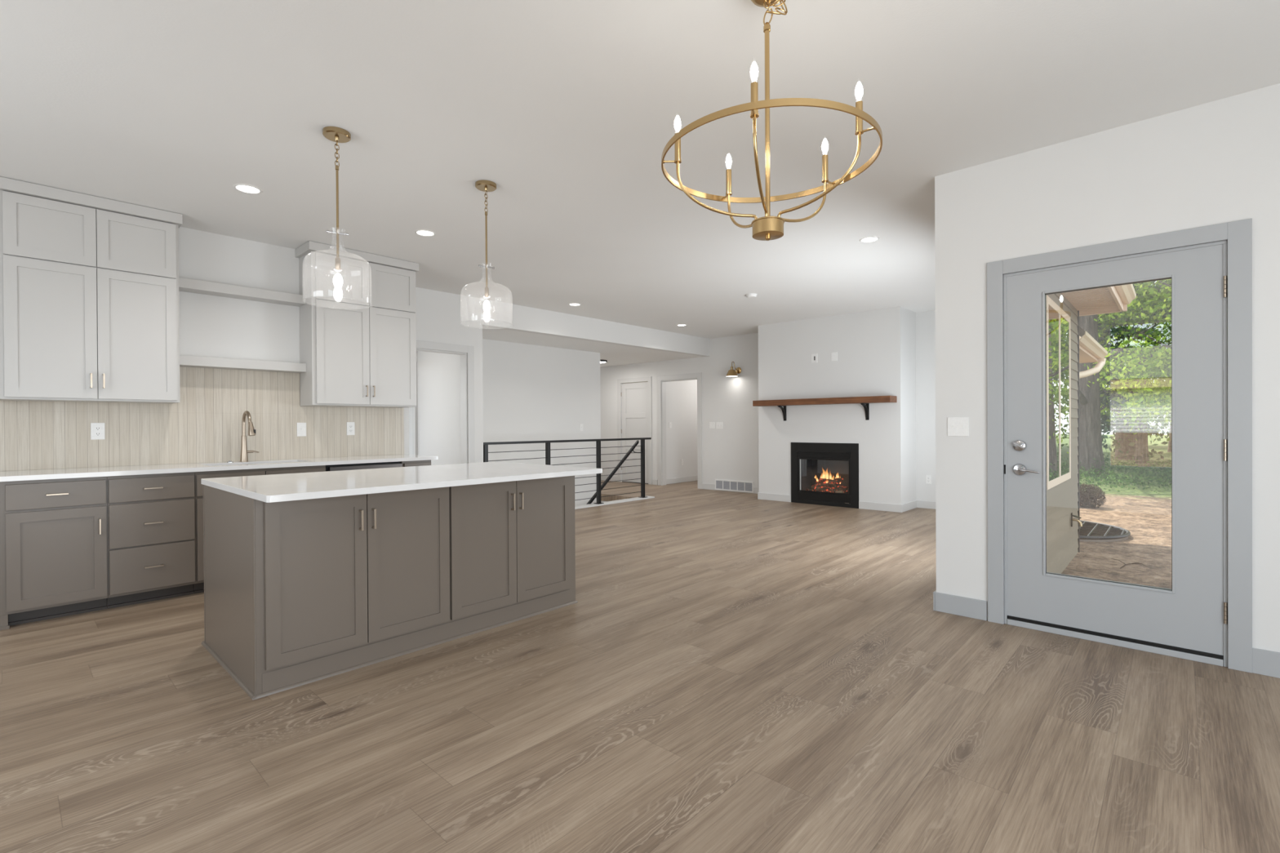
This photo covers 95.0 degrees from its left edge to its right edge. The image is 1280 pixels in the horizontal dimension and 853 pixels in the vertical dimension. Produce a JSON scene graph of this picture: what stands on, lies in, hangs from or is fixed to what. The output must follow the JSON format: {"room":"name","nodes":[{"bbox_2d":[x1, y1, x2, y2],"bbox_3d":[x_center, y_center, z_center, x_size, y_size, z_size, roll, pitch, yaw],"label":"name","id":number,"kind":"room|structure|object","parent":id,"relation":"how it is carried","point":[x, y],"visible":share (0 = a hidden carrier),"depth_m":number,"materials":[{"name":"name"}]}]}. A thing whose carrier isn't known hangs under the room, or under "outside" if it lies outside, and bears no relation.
{"room":"open-plan kitchen","nodes":[
{"label":"open-plan kitchen","id":0,"kind":"room"},
{"bbox_2d":[0,226,408,471],"bbox_3d":[-4.239,-0.184,4.447,0.738,2.775,4.790,0,0,43],"label":"wall","id":1,"kind":"structure","parent":0,"point":[205,426],"depth_m":4.79,"materials":[{"name":"tile"}]},
{"bbox_2d":[0,176,182,403],"bbox_3d":[-3.825,-0.876,4.093,0.364,1.387,0.961,0,0,43],"label":"upper cabinet","id":2,"kind":"object","parent":1,"relation":"attached to","point":[90,307],"visible":1,"depth_m":3.96,"materials":[{"name":"white paint"}]},
{"bbox_2d":[90,422,105,439],"bbox_3d":[-3.921,0.027,4.241,0.008,0.121,0.075,0,0,43],"label":"wall socket","id":3,"kind":"object","parent":1,"relation":"attached to","point":[97,429],"visible":1,"depth_m":4.24,"materials":[{"name":"white plastic"}]},
{"bbox_2d":[94,426,101,431],"bbox_3d":[-3.919,0.007,4.239,0.002,0.033,0.033,0,0,43],"label":"receptacle","id":4,"kind":"object","parent":3,"relation":"attached to","point":[96,428],"depth_m":4.24,"materials":[{"name":"plastic"}]},
{"bbox_2d":[94,431,101,435],"bbox_3d":[-3.918,0.047,4.239,0.002,0.033,0.033,0,0,43],"label":"receptacle","id":5,"kind":"object","parent":3,"relation":"attached to","point":[96,433],"depth_m":4.24,"materials":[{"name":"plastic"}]},
{"bbox_2d":[178,277,305,306],"bbox_3d":[-3.277,-1.109,4.832,0.169,0.074,0.900,0,0,43],"label":"shelf","id":6,"kind":"object","parent":1,"relation":"attached to","point":[186,285],"visible":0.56,"depth_m":4.77,"materials":[{"name":"white paint"}]},
{"bbox_2d":[179,355,306,373],"bbox_3d":[-3.274,-0.517,4.835,0.169,0.073,0.900,0,0,43],"label":"shelf","id":7,"kind":"object","parent":1,"relation":"attached to","point":[184,361],"visible":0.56,"depth_m":4.77,"materials":[{"name":"white paint"}]},
{"bbox_2d":[297,422,306,436],"bbox_3d":[-3.012,0.018,5.222,0.014,0.122,0.075,0,0,43],"label":"light switch","id":8,"kind":"object","parent":1,"relation":"attached to","point":[301,427],"visible":1,"depth_m":5.22,"materials":[{"name":"white plastic"}]},
{"bbox_2d":[346,422,355,435],"bbox_3d":[-2.729,0.011,5.533,0.008,0.123,0.072,0,0,43],"label":"wall socket","id":9,"kind":"object","parent":1,"relation":"attached to","point":[350,425],"visible":1,"depth_m":5.53,"materials":[{"name":"white plastic"}]},
{"bbox_2d":[295,240,418,408],"bbox_3d":[-2.589,-0.889,5.432,0.364,1.387,0.971,0,0,43],"label":"upper cabinet","id":10,"kind":"object","parent":1,"relation":"attached to","point":[356,356],"visible":1,"depth_m":5.27,"materials":[{"name":"white paint"}]},
{"bbox_2d":[412,371,417,454],"bbox_3d":[-3.463,0.139,7.837,0.080,2.090,0.978,0,0,43],"label":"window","id":11,"kind":"structure","parent":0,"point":[414,409],"depth_m":8.16,"materials":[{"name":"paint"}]},
{"bbox_2d":[415,287,483,462],"bbox_3d":[-2.417,-0.205,6.869,0.130,2.775,1.240,0,0,43],"label":"wall","id":12,"kind":"structure","parent":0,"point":[439,318],"depth_m":7.03,"materials":[{"name":"paint"}]},
{"bbox_2d":[408,338,606,506],"bbox_3d":[-2.175,1.240,9.544,3.455,5.057,3.260,0,0,43],"label":"wall","id":13,"kind":"structure","parent":0,"point":[531,393],"depth_m":8.98,"materials":[{"name":"paint"}]},
{"bbox_2d":[416,340,475,463],"bbox_3d":[-2.429,0.096,6.844,0.150,2.172,1.038,0,0,43],"label":"door frame","id":14,"kind":"structure","parent":13,"relation":"attached to","point":[466,353],"depth_m":7.12,"materials":[{"name":"paint"}]},
{"bbox_2d":[579,423,582,431],"bbox_3d":[-0.982,0.001,9.881,0.014,0.120,0.070,0,0,43],"label":"light switch","id":15,"kind":"object","parent":13,"relation":"attached to","point":[580,424],"visible":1,"depth_m":9.87,"materials":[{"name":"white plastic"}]},
{"bbox_2d":[586,440,639,504],"bbox_3d":[-1.018,1.489,8.479,0.110,2.540,3.000,0,0,43],"label":"stair handrail","id":16,"kind":"object","parent":13,"relation":"attached to","point":[637,442],"visible":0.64,"depth_m":9.20,"materials":[{"name":"black metal"}]},
{"bbox_2d":[482,326,702,367],"bbox_3d":[-0.703,-1.354,11.250,3.311,0.100,7.600,0,0,43],"label":"ceiling","id":17,"kind":"structure","parent":0,"point":[615,354],"depth_m":9.48,"materials":[{"name":"paint"}]},
{"bbox_2d":[600,360,607,363],"bbox_3d":[-0.791,-1.280,11.413,0.310,0.050,0.310,0,0,43],"label":"flush ceiling light","id":18,"kind":"object","parent":17,"relation":"attached to","point":[601,361],"visible":0.42,"depth_m":11.32,"materials":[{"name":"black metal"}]},
{"bbox_2d":[482,298,709,356],"bbox_3d":[-0.383,-1.455,9.069,0.120,0.318,4.770,0,0,43],"label":"wall","id":19,"kind":"structure","parent":0,"point":[522,318],"depth_m":8.56,"materials":[{"name":"paint"}]},
{"bbox_2d":[0,480,1279,852],"bbox_3d":[0.396,1.230,6.178,11.800,0.120,13.600,0,0,43],"label":"floor","id":20,"kind":"structure","parent":0,"point":[729,672],"depth_m":2.32,"materials":[{"name":"brown wood"}]},
{"bbox_2d":[0,476,108,630],"bbox_3d":[-3.852,0.762,3.840,0.649,0.884,0.498,0,0,43],"label":"base cabinet","id":21,"kind":"object","parent":20,"relation":"on","point":[54,532],"visible":1,"depth_m":3.64,"materials":[{"name":"beige paint"}]},
{"bbox_2d":[106,471,195,608],"bbox_3d":[-3.526,0.759,4.193,0.649,0.884,0.464,0,0,43],"label":"base cabinet","id":22,"kind":"object","parent":20,"relation":"on","point":[152,554],"visible":0.98,"depth_m":3.99,"materials":[{"name":"beige paint"}]},
{"bbox_2d":[193,465,325,593],"bbox_3d":[-3.086,0.754,4.695,0.615,0.884,0.868,0,0,43],"label":"base cabinet","id":23,"kind":"object","parent":20,"relation":"on","point":[198,587],"visible":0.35,"depth_m":4.21,"materials":[{"name":"beige paint"}]},
{"bbox_2d":[0,454,437,481],"bbox_3d":[-3.087,0.296,4.683,0.649,0.030,2.812,0,0,43],"label":"countertop","id":24,"kind":"structure","parent":23,"relation":"on","point":[57,473],"depth_m":4.27,"materials":[{"name":"white stone"}]},
{"bbox_2d":[240,410,258,462],"bbox_3d":[-3.160,0.072,4.776,0.258,0.417,0.126,0,0,43],"label":"faucet","id":25,"kind":"object","parent":24,"relation":"on","point":[251,431],"visible":1,"depth_m":4.80,"materials":[{"name":"silver metal"}]},
{"bbox_2d":[325,462,402,471],"bbox_3d":[-2.536,0.748,5.217,0.595,0.864,0.638,0,0,43],"label":"dishwasher","id":26,"kind":"object","parent":20,"relation":"on","point":[383,464],"visible":0.1,"depth_m":5.03,"materials":[{"name":"black metal"}]},
{"bbox_2d":[201,475,577,700],"bbox_3d":[-1.412,0.750,3.588,1.036,0.884,1.888,0,0,43],"label":"kitchen island","id":27,"kind":"object","parent":20,"relation":"on","point":[303,592],"visible":0.93,"depth_m":3.01,"materials":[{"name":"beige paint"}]},
{"bbox_2d":[200,461,602,502],"bbox_3d":[-1.338,0.291,3.544,1.215,0.030,1.920,0,0,43],"label":"island countertop","id":28,"kind":"structure","parent":27,"relation":"on","point":[271,488],"depth_m":3.18,"materials":[{"name":"white stone"}]},
{"bbox_2d":[397,459,431,466],"bbox_3d":[-2.260,0.745,5.590,0.615,0.884,0.279,0,0,43],"label":"base cabinet","id":29,"kind":"object","parent":20,"relation":"on","point":[415,463],"visible":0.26,"depth_m":5.38,"materials":[{"name":"beige paint"}]},
{"bbox_2d":[0,0,1279,338],"bbox_3d":[0.731,-1.647,3.868,8.570,0.100,11.100,0,0,43],"label":"ceiling","id":30,"kind":"structure","parent":0,"point":[571,108],"depth_m":2.99,"materials":[{"name":"paint"}]},
{"bbox_2d":[232,183,262,194],"bbox_3d":[-2.591,-1.575,3.876,0.164,0.004,0.164,0,0,43],"label":"recessed light","id":31,"kind":"object","parent":30,"relation":"in","point":[247,188],"visible":1,"depth_m":3.87,"materials":[{"name":"white plastic"}]},
{"bbox_2d":[236,185,259,192],"bbox_3d":[-2.591,-1.577,3.876,0.126,0.002,0.126,0,0,43],"label":"diffuser","id":32,"kind":"object","parent":31,"relation":"attached to","point":[245,188],"depth_m":3.87,"materials":[{"name":"white plastic"}]},
{"bbox_2d":[302,126,371,309],"bbox_3d":[-1.622,-1.122,3.145,0.334,0.916,0.334,0,0,43],"label":"pendant light","id":33,"kind":"object","parent":30,"relation":"hanging from","point":[338,135],"visible":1,"depth_m":3.14,"materials":[{"name":"clear glass"}]},
{"bbox_2d":[334,257,341,270],"bbox_3d":[-1.621,-0.880,3.146,0.028,0.065,0.028,0,0,43],"label":"socket","id":34,"kind":"object","parent":33,"relation":"attached to","point":[337,263],"depth_m":3.14,"materials":[{"name":"gold metal"}]},
{"bbox_2d":[414,229,435,236],"bbox_3d":[-1.750,-1.584,4.780,0.164,0.004,0.164,0,0,43],"label":"recessed light","id":35,"kind":"object","parent":30,"relation":"in","point":[420,232],"visible":1,"depth_m":4.78,"materials":[{"name":"white plastic"}]},
{"bbox_2d":[417,231,433,235],"bbox_3d":[-1.750,-1.585,4.780,0.126,0.002,0.126,0,0,43],"label":"diffuser","id":36,"kind":"object","parent":35,"relation":"attached to","point":[420,233],"depth_m":4.78,"materials":[{"name":"white plastic"}]},
{"bbox_2d":[460,179,512,328],"bbox_3d":[-1.002,-1.128,3.827,0.334,0.918,0.334,0,0,43],"label":"pendant light","id":37,"kind":"object","parent":30,"relation":"hanging from","point":[484,185],"visible":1,"depth_m":3.82,"materials":[{"name":"clear glass"}]},
{"bbox_2d":[484,286,488,297],"bbox_3d":[-1.001,-0.884,3.829,0.028,0.065,0.028,0,0,43],"label":"socket","id":38,"kind":"object","parent":37,"relation":"attached to","point":[486,290],"depth_m":3.82,"materials":[{"name":"gold metal"}]},
{"bbox_2d":[568,302,580,306],"bbox_3d":[-0.851,-1.602,7.643,0.164,0.004,0.164,0,0,43],"label":"recessed light","id":39,"kind":"object","parent":30,"relation":"in","point":[571,304],"visible":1,"depth_m":7.65,"materials":[{"name":"white plastic"}]},
{"bbox_2d":[746,293,757,297],"bbox_3d":[1.355,-1.597,7.124,0.136,0.035,0.136,0,0,43],"label":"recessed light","id":40,"kind":"object","parent":30,"relation":"attached to","point":[751,295],"visible":1,"depth_m":7.08,"materials":[{"name":"white plastic"}]},
{"bbox_2d":[661,0,882,240],"bbox_3d":[0.455,-1.128,2.092,0.758,0.918,0.758,0,0,43],"label":"chandelier","id":41,"kind":"object","parent":30,"relation":"hanging from","point":[768,227],"visible":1,"depth_m":2.07,"materials":[{"name":"gold metal"}]},
{"bbox_2d":[859,236,879,242],"bbox_3d":[1.961,-1.606,5.013,0.164,0.004,0.164,0,0,43],"label":"recessed light","id":42,"kind":"object","parent":30,"relation":"in","point":[868,239],"visible":1,"depth_m":5.01,"materials":[{"name":"white plastic"}]},
{"bbox_2d":[861,237,877,241],"bbox_3d":[1.961,-1.607,5.013,0.126,0.002,0.126,0,0,43],"label":"diffuser","id":43,"kind":"object","parent":42,"relation":"attached to","point":[864,239],"depth_m":5.01,"materials":[{"name":"white plastic"}]},
{"bbox_2d":[666,379,697,479],"bbox_3d":[0.846,-0.087,11.901,4.700,2.457,4.560,0,0,43],"label":"wall","id":44,"kind":"structure","parent":0,"point":[682,395],"depth_m":12.16,"materials":[{"name":"paint"}]},
{"bbox_2d":[574,496,654,509],"bbox_3d":[-0.898,1.155,8.495,0.155,0.022,3.190,0,0,43],"label":"trim","id":45,"kind":"structure","parent":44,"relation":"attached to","point":[588,505],"depth_m":8.94,"materials":[{"name":"paint"}]},
{"bbox_2d":[483,437,651,504],"bbox_3d":[-0.905,0.660,8.484,0.110,0.968,3.158,0,0,43],"label":"stair railing","id":46,"kind":"object","parent":45,"relation":"on","point":[597,447],"visible":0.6,"depth_m":8.76,"materials":[{"name":"black metal"}]},
{"bbox_2d":[666,475,697,484],"bbox_3d":[-0.022,1.091,12.438,4.813,0.105,1.571,0,0,-10],"label":"baseboard","id":47,"kind":"structure","parent":44,"relation":"attached to","point":[677,480],"depth_m":12.16,"materials":[{"name":"paint"}]},
{"bbox_2d":[600,475,935,512],"bbox_3d":[1.765,1.093,9.925,8.530,0.105,0.634,0,0,43],"label":"baseboard","id":48,"kind":"structure","parent":44,"relation":"attached to","point":[785,498],"depth_m":8.26,"materials":[{"name":"paint"}]},
{"bbox_2d":[600,310,935,502],"bbox_3d":[1.982,-0.245,10.225,8.645,2.775,0.120,0,0,43],"label":"wall","id":49,"kind":"structure","parent":0,"point":[731,452],"depth_m":10.46,"materials":[{"name":"paint"}]},
{"bbox_2d":[621,382,648,484],"bbox_3d":[-0.089,0.109,12.112,0.784,2.072,0.062,0,0,43],"label":"door","id":50,"kind":"structure","parent":49,"relation":"in","point":[634,396],"depth_m":12.12,"materials":[{"name":"paint"}]},
{"bbox_2d":[617,376,652,484],"bbox_3d":[-0.118,0.063,12.072,0.959,2.166,0.018,0,0,43],"label":"trim","id":51,"kind":"structure","parent":49,"relation":"attached to","point":[648,379],"depth_m":11.89,"materials":[{"name":"paint"}]},
{"bbox_2d":[657,373,702,488],"bbox_3d":[0.792,0.063,11.316,1.085,2.163,0.140,0,0,43],"label":"trim","id":52,"kind":"structure","parent":49,"relation":"attached to","point":[662,380],"depth_m":11.57,"materials":[{"name":"paint"}]},
{"bbox_2d":[709,422,715,428],"bbox_3d":[1.319,-0.036,10.748,0.116,0.120,0.014,0,0,43],"label":"light switch","id":53,"kind":"object","parent":49,"relation":"attached to","point":[712,424],"visible":1,"depth_m":10.74,"materials":[{"name":"white plastic"}]},
{"bbox_2d":[715,422,723,429],"bbox_3d":[1.442,-0.034,10.634,0.147,0.123,0.014,0,0,43],"label":"light switch","id":54,"kind":"object","parent":49,"relation":"attached to","point":[719,425],"visible":1,"depth_m":10.64,"materials":[{"name":"white plastic"}]},
{"bbox_2d":[725,361,741,377],"bbox_3d":[1.625,-1.029,10.288,0.212,0.266,0.261,0,0,43],"label":"wall sconce","id":55,"kind":"object","parent":49,"relation":"attached to","point":[731,373],"visible":1,"depth_m":10.25,"materials":[{"name":"gold metal"}]},
{"bbox_2d":[715,479,753,493],"bbox_3d":[1.668,1.038,10.437,0.807,0.190,0.012,0,0,43],"label":"air vent","id":56,"kind":"object","parent":49,"relation":"in","point":[723,485],"visible":1,"depth_m":10.42,"materials":[{"name":"white plastic"}]},
{"bbox_2d":[925,475,931,484],"bbox_3d":[4.053,0.732,8.236,0.073,0.118,0.008,0,0,43],"label":"wall socket","id":57,"kind":"object","parent":49,"relation":"attached to","point":[928,477],"visible":1,"depth_m":8.23,"materials":[{"name":"white plastic"}]},
{"bbox_2d":[758,306,915,504],"bbox_3d":[2.912,-0.244,8.864,2.193,2.775,0.620,0,0,43],"label":"wall","id":58,"kind":"structure","parent":0,"point":[876,348],"depth_m":8.36,"materials":[{"name":"paint"}]},
{"bbox_2d":[811,353,817,363],"bbox_3d":[2.594,-1.029,8.722,0.094,0.134,0.008,0,0,43],"label":"cable plate","id":59,"kind":"object","parent":58,"relation":"attached to","point":[814,357],"visible":1,"depth_m":8.72,"materials":[{"name":"white plastic"}]},
{"bbox_2d":[791,442,858,508],"bbox_3d":[2.821,0.685,8.764,1.048,0.919,0.382,0,0,43],"label":"fireplace","id":60,"kind":"object","parent":58,"relation":"attached to","point":[830,473],"visible":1,"depth_m":8.75,"materials":[{"name":"black metal"}]},
{"bbox_2d":[752,395,897,420],"bbox_3d":[2.616,-0.263,8.543,2.098,0.318,0.249,0,0,43],"label":"mantel shelf","id":61,"kind":"object","parent":58,"relation":"attached to","point":[864,402],"visible":1,"depth_m":8.31,"materials":[{"name":"brown wood"}]},
{"bbox_2d":[831,351,837,360],"bbox_3d":[2.821,-1.029,8.512,0.092,0.125,0.009,0,0,43],"label":"cable plate","id":62,"kind":"object","parent":58,"relation":"attached to","point":[833,355],"visible":1,"depth_m":8.51,"materials":[{"name":"white plastic"}]},
{"bbox_2d":[1045,293,1078,573],"bbox_3d":[3.846,0.073,5.602,0.030,3.159,5.050,0,0,43],"label":"wall","id":63,"kind":"structure","parent":0,"point":[1062,543],"depth_m":6.76,"materials":[{"name":"beige paint"}]},
{"bbox_2d":[1045,294,1071,489],"bbox_3d":[4.495,-0.344,6.285,0.014,1.890,1.630,0,0,43],"label":"window","id":64,"kind":"structure","parent":63,"relation":"in","point":[1058,322],"depth_m":6.23,"materials":[{"name":"beige plastic"}]},
{"bbox_2d":[1071,512,1082,526],"bbox_3d":[5.136,1.090,6.903,0.098,0.160,0.092,0,0,5],"label":"tap","id":65,"kind":"object","parent":63,"relation":"attached to","point":[1072,515],"visible":1,"depth_m":6.90,"materials":[{"name":"gold metal"}]},
{"bbox_2d":[1076,310,1079,552],"bbox_3d":[5.409,0.075,7.594,0.450,3.120,0.027,0,0,43],"label":"trim","id":66,"kind":"structure","parent":63,"relation":"attached to","point":[1078,483],"depth_m":7.44,"materials":[{"name":"grey wood"}]},
{"bbox_2d":[1079,344,1098,363],"bbox_3d":[6.404,-1.226,8.788,0.495,0.300,3.060,0,0,43],"label":"soffit","id":67,"kind":"structure","parent":63,"relation":"attached to","point":[1085,357],"depth_m":9.12,"materials":[{"name":"wood"}]},
{"bbox_2d":[1079,331,1107,378],"bbox_3d":[6.480,-0.929,8.697,0.505,0.602,3.024,0,0,43],"label":"gutter","id":68,"kind":"object","parent":63,"relation":"attached to","point":[1086,340],"visible":0.73,"depth_m":8.94,"materials":[{"name":"beige metal"}]},
{"bbox_2d":[1061,285,1127,315],"bbox_3d":[3.949,-1.548,5.682,0.900,0.200,5.530,0,0,43],"label":"soffit","id":69,"kind":"structure","parent":63,"relation":"attached to","point":[1102,300],"depth_m":6.88,"materials":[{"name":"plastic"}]},
{"bbox_2d":[1079,326,1084,337],"bbox_3d":[5.896,-1.826,9.496,2.190,0.900,2.700,0,0,43],"label":"roof","id":70,"kind":"structure","parent":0,"point":[1082,332],"depth_m":8.50,"materials":[{"name":"grey"}]},
{"bbox_2d":[934,83,1279,652],"bbox_3d":[3.103,-0.217,2.740,3.155,2.775,0.160,0,0,43],"label":"wall","id":71,"kind":"structure","parent":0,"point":[1216,162],"depth_m":3.16,"materials":[{"name":"paint"}]},
{"bbox_2d":[947,417,968,435],"bbox_3d":[1.983,-0.005,3.658,0.120,0.118,0.014,0,0,43],"label":"light switch","id":72,"kind":"object","parent":71,"relation":"attached to","point":[957,426],"visible":1,"depth_m":3.66,"materials":[{"name":"white plastic"}]},
{"bbox_2d":[933,590,1279,678],"bbox_3d":[3.101,1.111,2.746,3.169,0.118,0.174,0,0,43],"label":"baseboard","id":73,"kind":"structure","parent":71,"relation":"attached to","point":[1267,663],"depth_m":3.58,"materials":[{"name":"grey paint"}]},
{"bbox_2d":[1004,244,1227,666],"bbox_3d":[2.553,0.132,3.218,0.941,2.078,0.210,0,0,43],"label":"door","id":74,"kind":"structure","parent":71,"relation":"in","point":[1186,620],"depth_m":3.06,"materials":[{"name":"grey paint"}]},
{"bbox_2d":[986,217,1252,673],"bbox_3d":[2.564,0.088,3.229,1.108,2.165,0.178,0,0,43],"label":"door frame","id":75,"kind":"structure","parent":71,"relation":"attached to","point":[1237,234],"depth_m":2.86,"materials":[{"name":"grey paint"}]},
{"bbox_2d":[1115,284,1136,304],"bbox_3d":[4.365,-1.592,5.430,0.120,0.115,5.324,0,0,43],"label":"gutter","id":76,"kind":"object","parent":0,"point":[1126,293],"visible":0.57,"depth_m":6.89,"materials":[{"name":"beige metal"}]},
{"label":"outside","id":77,"kind":"structure","parent":0,"visible":0},
{"bbox_2d":[1061,434,1171,589],"bbox_3d":[3.382,0.837,4.032,100.500,1.593,130.500,0,0,43],"label":"ground","id":78,"kind":"structure","parent":77,"point":[1146,514],"depth_m":8.74,"materials":[{"name":"brown soil"}]},
{"bbox_2d":[1080,483,1106,508],"bbox_3d":[8.703,1.349,11.433,0.604,0.527,0.620,0,0,43],"label":"round bush","id":79,"kind":"object","parent":78,"relation":"on","point":[1086,495],"visible":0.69,"depth_m":11.29,"materials":[{"name":"grey plant"}]},
{"bbox_2d":[1080,520,1130,542],"bbox_3d":[6.697,1.613,8.695,0.887,0.221,1.772,0,0,43],"label":"window well","id":80,"kind":"object","parent":78,"relation":"on","point":[1093,528],"visible":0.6,"depth_m":8.46,"materials":[{"name":"black metal"}]},
{"bbox_2d":[1079,314,1159,477],"bbox_3d":[12.883,-4.797,16.512,7.395,12.896,7.060,0,0,21],"label":"tree","id":81,"kind":"object","parent":78,"relation":"on","point":[1090,418],"visible":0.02,"depth_m":16.12,"materials":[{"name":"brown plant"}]},
{"bbox_2d":[1079,451,1171,493],"bbox_3d":[13.160,1.309,15.266,9.808,1.517,8.090,0,0,43],"label":"undergrowth","id":82,"kind":"object","parent":78,"relation":"on","point":[1110,474],"visible":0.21,"depth_m":14.79,"materials":[{"name":"green plant"}]},
{"bbox_2d":[1083,279,1171,441],"bbox_3d":[13.666,-2.721,13.792,5.624,8.696,6.361,0,0,44],"label":"tree","id":83,"kind":"object","parent":78,"relation":"on","point":[1166,397],"visible":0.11,"depth_m":14.23,"materials":[{"name":"green plant"}]},
{"bbox_2d":[1111,558,1147,568],"bbox_3d":[5.592,1.547,6.692,0.298,0.058,0.434,0,0,24],"label":"fallen branch","id":84,"kind":"object","parent":78,"relation":"on","point":[1111,558],"visible":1,"depth_m":6.67,"materials":[{"name":"wood"}]},
{"bbox_2d":[1097,317,1164,460],"bbox_3d":[15.118,-4.835,20.750,5.065,12.578,4.932,0,0,-29],"label":"tree","id":85,"kind":"object","parent":78,"relation":"on","point":[1104,417],"visible":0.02,"depth_m":19.28,"materials":[{"name":"green plant"}]},
{"bbox_2d":[1097,280,1171,466],"bbox_3d":[15.570,-3.599,18.319,6.616,10.230,7.483,0,0,-21],"label":"tree","id":86,"kind":"object","parent":78,"relation":"on","point":[1142,431],"visible":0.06,"depth_m":17.91,"materials":[{"name":"green plant"}]},
{"bbox_2d":[1097,280,1171,460],"bbox_3d":[17.077,-5.404,20.466,8.974,13.724,8.854,0,0,-10],"label":"tree","id":87,"kind":"object","parent":78,"relation":"on","point":[1124,442],"visible":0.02,"depth_m":20.28,"materials":[{"name":"green plant"}]},
{"bbox_2d":[1097,284,1171,430],"bbox_3d":[18.087,-4.282,23.324,7.277,11.253,8.232,0,0,-13],"label":"tree","id":88,"kind":"object","parent":78,"relation":"on","point":[1102,409],"visible":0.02,"depth_m":21.68,"materials":[{"name":"green plant"}]},
{"bbox_2d":[1099,284,1171,445],"bbox_3d":[23.367,-6.298,28.623,5.918,15.094,6.078,-1,0,-36],"label":"tree","id":89,"kind":"object","parent":78,"relation":"on","point":[1115,434],"visible":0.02,"depth_m":27.69,"materials":[{"name":"green plant"}]},
{"bbox_2d":[1104,281,1171,452],"bbox_3d":[20.757,-4.332,22.926,8.232,11.253,7.277,0,0,11],"label":"tree","id":90,"kind":"object","parent":78,"relation":"on","point":[1169,449],"visible":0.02,"depth_m":22.90,"materials":[{"name":"green plant"}]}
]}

